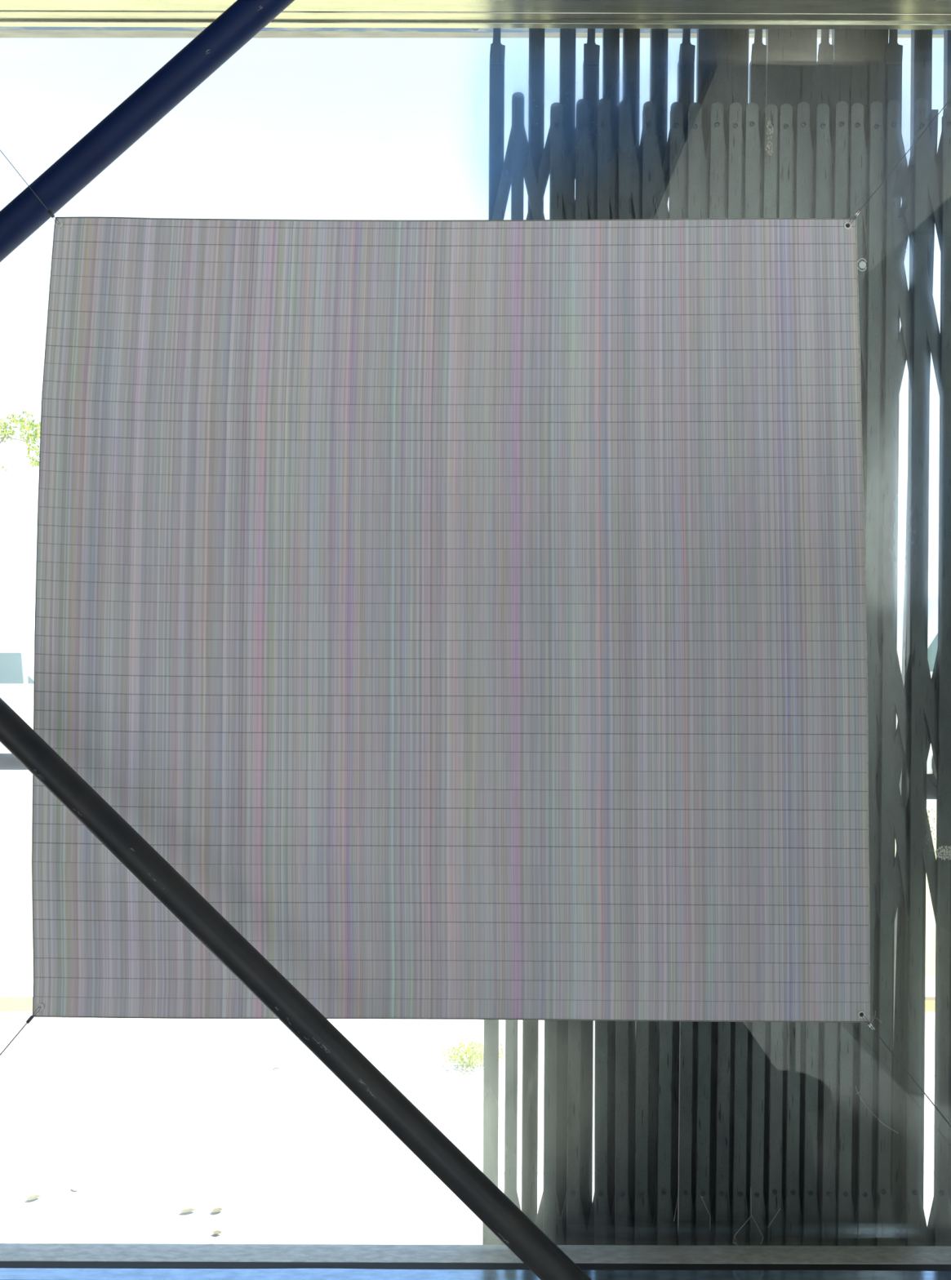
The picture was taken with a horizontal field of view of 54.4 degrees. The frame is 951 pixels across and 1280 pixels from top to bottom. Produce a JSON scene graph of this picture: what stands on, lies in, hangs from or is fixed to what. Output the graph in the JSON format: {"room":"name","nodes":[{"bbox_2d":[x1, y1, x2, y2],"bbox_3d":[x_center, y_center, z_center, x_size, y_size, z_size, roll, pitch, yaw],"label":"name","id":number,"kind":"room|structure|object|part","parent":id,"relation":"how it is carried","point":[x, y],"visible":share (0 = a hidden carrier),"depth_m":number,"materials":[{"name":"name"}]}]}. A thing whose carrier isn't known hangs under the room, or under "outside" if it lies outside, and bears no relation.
{"room":"freight elevator","nodes":[
{"label":"freight elevator","id":0,"kind":"room"},
{"bbox_2d":[0,408,40,471],"bbox_3d":[-9.468,-1.434,18.004,2.568,6.115,0.746,0,0,0],"label":"tree","id":1,"kind":"object","parent":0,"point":[36,434],"visible":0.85,"depth_m":17.95,"materials":[{"name":"green plant"}]},
{"bbox_3d":[0.150,1.660,-0.869,4.900,0.120,4.262,0,0,0],"label":"floor","id":2,"kind":"structure","parent":0,"visible":0},
{"bbox_2d":[0,697,591,1279],"bbox_3d":[0.030,0.623,0.998,2.302,1.986,0.046,0,0,11],"label":"brace","id":3,"kind":"object","parent":2,"relation":"on","point":[420,1135],"visible":1,"depth_m":1.03,"materials":[{"name":"grey paint"}]},
{"bbox_3d":[0.150,0.125,1.441,5.300,3.150,0.358,0,0,0],"label":"wall","id":4,"kind":"structure","parent":0,"visible":0},
{"bbox_2d":[0,0,294,262],"bbox_3d":[-0.367,-0.774,1.232,1.547,1.385,0.055,0,0,0],"label":"brace","id":5,"kind":"object","parent":4,"relation":"attached to","point":[243,20],"visible":1,"depth_m":1.22,"materials":[{"name":"blue paint"}]},
{"bbox_2d":[0,30,943,38],"bbox_3d":[-0.010,-1.067,1.593,2.220,0.025,0.055,0,0,0],"label":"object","id":6,"kind":"object","parent":4,"relation":"attached to","point":[3,33],"depth_m":1.61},
{"bbox_2d":[0,26,943,34],"bbox_3d":[-0.010,-1.040,1.524,2.220,0.032,0.076,0,0,0],"label":"track","id":7,"kind":"object","parent":4,"relation":"attached to","point":[162,28],"visible":0.19,"depth_m":1.56,"materials":[{"name":"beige metal"}]},
{"bbox_2d":[482,28,950,1246],"bbox_3d":[0.409,0.235,1.503,0.907,2.549,0.071,0,0,0],"label":"slatted screen","id":8,"kind":"object","parent":7,"relation":"hanging from","point":[686,1112],"visible":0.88,"depth_m":1.47,"materials":[{"name":"metal"}]},
{"bbox_2d":[0,0,950,1279],"bbox_3d":[-0.007,-0.070,1.317,2.220,2.020,0.110,0,0,0],"label":"window","id":9,"kind":"structure","parent":4,"relation":"in","point":[18,1261],"depth_m":1.34,"materials":[{"name":"glass"}]},
{"bbox_2d":[0,150,59,224],"bbox_3d":[-0.741,-0.785,1.210,0.402,0.493,0.051,0,0,11],"label":"wire","id":10,"kind":"object","parent":9,"relation":"attached to","point":[49,211],"visible":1,"depth_m":1.20,"materials":[{"name":"grey metal"}]},
{"bbox_3d":[-0.004,-0.996,1.321,2.220,0.169,0.102,0,0,0],"label":"head frame","id":11,"kind":"part","parent":9,"relation":"part of","materials":[{"name":"white metal"}]},
{"bbox_3d":[-0.004,-0.994,1.367,2.220,0.172,0.011,0,0,0],"label":"head frame","id":12,"kind":"part","parent":9,"relation":"part of","materials":[{"name":"white metal"}]},
{"bbox_3d":[-0.004,-0.994,1.345,2.220,0.172,0.011,0,0,0],"label":"head frame","id":13,"kind":"part","parent":9,"relation":"part of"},
{"bbox_3d":[-0.004,-0.995,1.300,2.220,0.171,0.076,0,0,0],"label":"head frame","id":14,"kind":"part","parent":9,"relation":"part of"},
{"bbox_3d":[-0.010,0.918,1.352,2.220,0.043,0.040,0,0,0],"label":"rail","id":15,"kind":"part","parent":9,"relation":"part of","materials":[{"name":"grey metal"}]},
{"bbox_2d":[733,1186,780,1245],"bbox_3d":[0.411,0.843,1.352,0.071,0.086,0.001,0,0,0],"label":"cobweb","id":16,"kind":"object","parent":9,"relation":"attached to","point":[750,1187],"visible":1,"depth_m":1.35,"materials":[{"name":"grey fabric"}]},
{"bbox_2d":[765,140,773,155],"bbox_3d":[0.431,-0.721,1.355,0.011,0.022,0.001,0,0,0],"label":"residue","id":17,"kind":"object","parent":9,"relation":"attached to","point":[767,146],"visible":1,"depth_m":1.35,"materials":[{"name":"beige"}]},
{"bbox_2d":[766,121,773,139],"bbox_3d":[0.432,-0.747,1.355,0.011,0.028,0.001,0,0,0],"label":"residue","id":18,"kind":"object","parent":9,"relation":"attached to","point":[770,130],"visible":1,"depth_m":1.35,"materials":[{"name":"beige"}]},
{"bbox_2d":[857,257,866,271],"bbox_3d":[0.567,-0.550,1.354,0.014,0.019,0.003,0,0,0],"label":"round sticker","id":19,"kind":"object","parent":9,"relation":"attached to","point":[862,264],"visible":0.98,"depth_m":1.35,"materials":[{"name":"white plastic"}]},
{"bbox_2d":[855,1086,897,1133],"bbox_3d":[0.587,0.687,1.352,0.063,0.069,0.001,0,0,0],"label":"cobweb","id":20,"kind":"object","parent":9,"relation":"attached to","point":[855,1086],"visible":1,"depth_m":1.35,"materials":[{"name":"grey fabric"}]},
{"bbox_2d":[847,98,950,226],"bbox_3d":[0.655,-0.743,1.211,0.344,0.413,0.050,0,0,-13],"label":"wire","id":21,"kind":"object","parent":9,"relation":"attached to","point":[859,211],"visible":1,"depth_m":1.20,"materials":[{"name":"grey metal"}]},
{"bbox_2d":[31,216,870,1022],"bbox_3d":[-0.033,-0.027,1.199,1.090,1.046,0.012,0,0,0],"label":"striped cloth","id":22,"kind":"object","parent":21,"relation":"hanging from","point":[471,615],"visible":1,"depth_m":1.20,"materials":[{"name":"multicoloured fabric"}]},
{"bbox_2d":[0,1006,40,1055],"bbox_3d":[-0.748,0.685,1.211,0.367,0.421,0.050,0,0,12],"label":"wire","id":23,"kind":"object","parent":22,"relation":"attached to","point":[31,1017],"visible":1,"depth_m":1.20,"materials":[{"name":"grey metal"}]},
{"bbox_3d":[0.502,-0.025,1.198,0.019,1.042,0.003,0,0,-4],"label":"edge cord","id":24,"kind":"part","parent":22,"relation":"part of","materials":[{"name":"grey fabric"}]},
{"bbox_2d":[861,1014,950,1126],"bbox_3d":[0.665,0.681,1.211,0.328,0.393,0.050,0,0,-13],"label":"wire","id":25,"kind":"object","parent":22,"relation":"attached to","point":[869,1024],"visible":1,"depth_m":1.20,"materials":[{"name":"grey metal"}]},
{"bbox_2d":[924,808,937,851],"bbox_3d":[0.668,0.278,1.355,0.018,0.064,0.001,0,0,0],"label":"residue","id":26,"kind":"object","parent":9,"relation":"attached to","point":[930,808],"visible":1,"depth_m":1.35,"materials":[{"name":"grey"}]},
{"bbox_2d":[935,845,950,860],"bbox_3d":[0.691,0.312,1.355,0.035,0.022,0.001,0,0,0],"label":"residue","id":27,"kind":"object","parent":9,"relation":"attached to","point":[946,846],"visible":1,"depth_m":1.35,"materials":[{"name":"white"}]},
{"label":"outside","id":28,"kind":"structure","parent":0,"visible":0},
{"bbox_2d":[0,977,935,999],"bbox_3d":[0.000,1.640,4.240,60.000,0.100,0.240,0,0,0],"label":"kerb","id":29,"kind":"object","parent":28,"point":[11,988],"depth_m":4.22,"materials":[{"name":"grey concrete"}]},
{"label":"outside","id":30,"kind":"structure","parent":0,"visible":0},
{"bbox_2d":[0,807,936,977],"bbox_3d":[0.000,1.660,6.630,60.000,0.100,4.540,0,0,0],"label":"lawn","id":31,"kind":"structure","parent":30,"point":[16,960],"depth_m":5.76,"materials":[{"name":"white"}]},
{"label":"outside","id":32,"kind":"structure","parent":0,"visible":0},
{"bbox_2d":[0,753,937,807],"bbox_3d":[0.000,1.670,84.450,240.000,0.100,151.100,0,0,0],"label":"road","id":33,"kind":"structure","parent":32,"point":[15,780],"depth_m":10.22,"materials":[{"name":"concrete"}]},
{"bbox_2d":[0,647,34,753],"bbox_3d":[-6.987,0.860,12.346,4.411,1.518,1.748,0,0,0],"label":"parked car","id":34,"kind":"object","parent":33,"relation":"on","point":[16,664],"visible":0.2,"depth_m":11.50,"materials":[{"name":"white paint"}]},
{"bbox_2d":[896,578,938,788],"bbox_3d":[6.660,0.449,10.346,5.120,2.338,1.948,0,0,0],"label":"delivery van","id":35,"kind":"object","parent":33,"relation":"on","point":[931,774],"visible":0.04,"depth_m":9.47,"materials":[{"name":"white paint"}]},
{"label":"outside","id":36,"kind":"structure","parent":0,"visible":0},
{"bbox_2d":[0,1011,935,1244],"bbox_3d":[0.000,1.650,2.640,60.000,0.100,2.680,0,0,0],"label":"ground","id":37,"kind":"structure","parent":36,"point":[150,1121],"depth_m":3.01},
{"bbox_2d":[25,1195,40,1199],"bbox_3d":[-1.262,1.593,2.639,0.040,0.006,0.019,0,0,-29],"label":"dry leaf","id":38,"kind":"object","parent":37,"relation":"on","point":[33,1197],"visible":1,"depth_m":2.64,"materials":[{"name":"beige plant"}]},
{"bbox_2d":[179,1208,195,1212],"bbox_3d":[-0.803,1.593,2.578,0.043,0.006,0.015,0,0,-14],"label":"dry leaf","id":39,"kind":"object","parent":37,"relation":"on","point":[188,1210],"visible":1,"depth_m":2.58,"materials":[{"name":"beige plant"}]},
{"bbox_2d":[211,1207,222,1212],"bbox_3d":[-0.722,1.593,2.580,0.032,0.006,0.018,0,0,-17],"label":"dry leaf","id":40,"kind":"object","parent":37,"relation":"on","point":[218,1209],"visible":1,"depth_m":2.58,"materials":[{"name":"beige plant"}]},
{"bbox_2d":[212,1230,222,1234],"bbox_3d":[-0.694,1.593,2.483,0.026,0.006,0.013,0,0,0],"label":"dry leaf","id":41,"kind":"object","parent":37,"relation":"on","point":[217,1232],"visible":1,"depth_m":2.49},
{"bbox_2d":[441,1037,505,1071],"bbox_3d":[-0.008,1.552,3.462,0.240,0.099,0.143,0,0,0],"label":"clump","id":42,"kind":"object","parent":37,"relation":"on","point":[470,1057],"visible":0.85,"depth_m":3.45,"materials":[{"name":"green plant"}]},
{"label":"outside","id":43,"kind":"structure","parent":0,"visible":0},
{"bbox_2d":[0,1000,935,1011],"bbox_3d":[0.000,1.655,4.050,60.000,0.100,0.140,0,0,0],"label":"soil strip","id":44,"kind":"object","parent":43,"point":[5,1005],"depth_m":4.06,"materials":[{"name":"white"}]}
]}

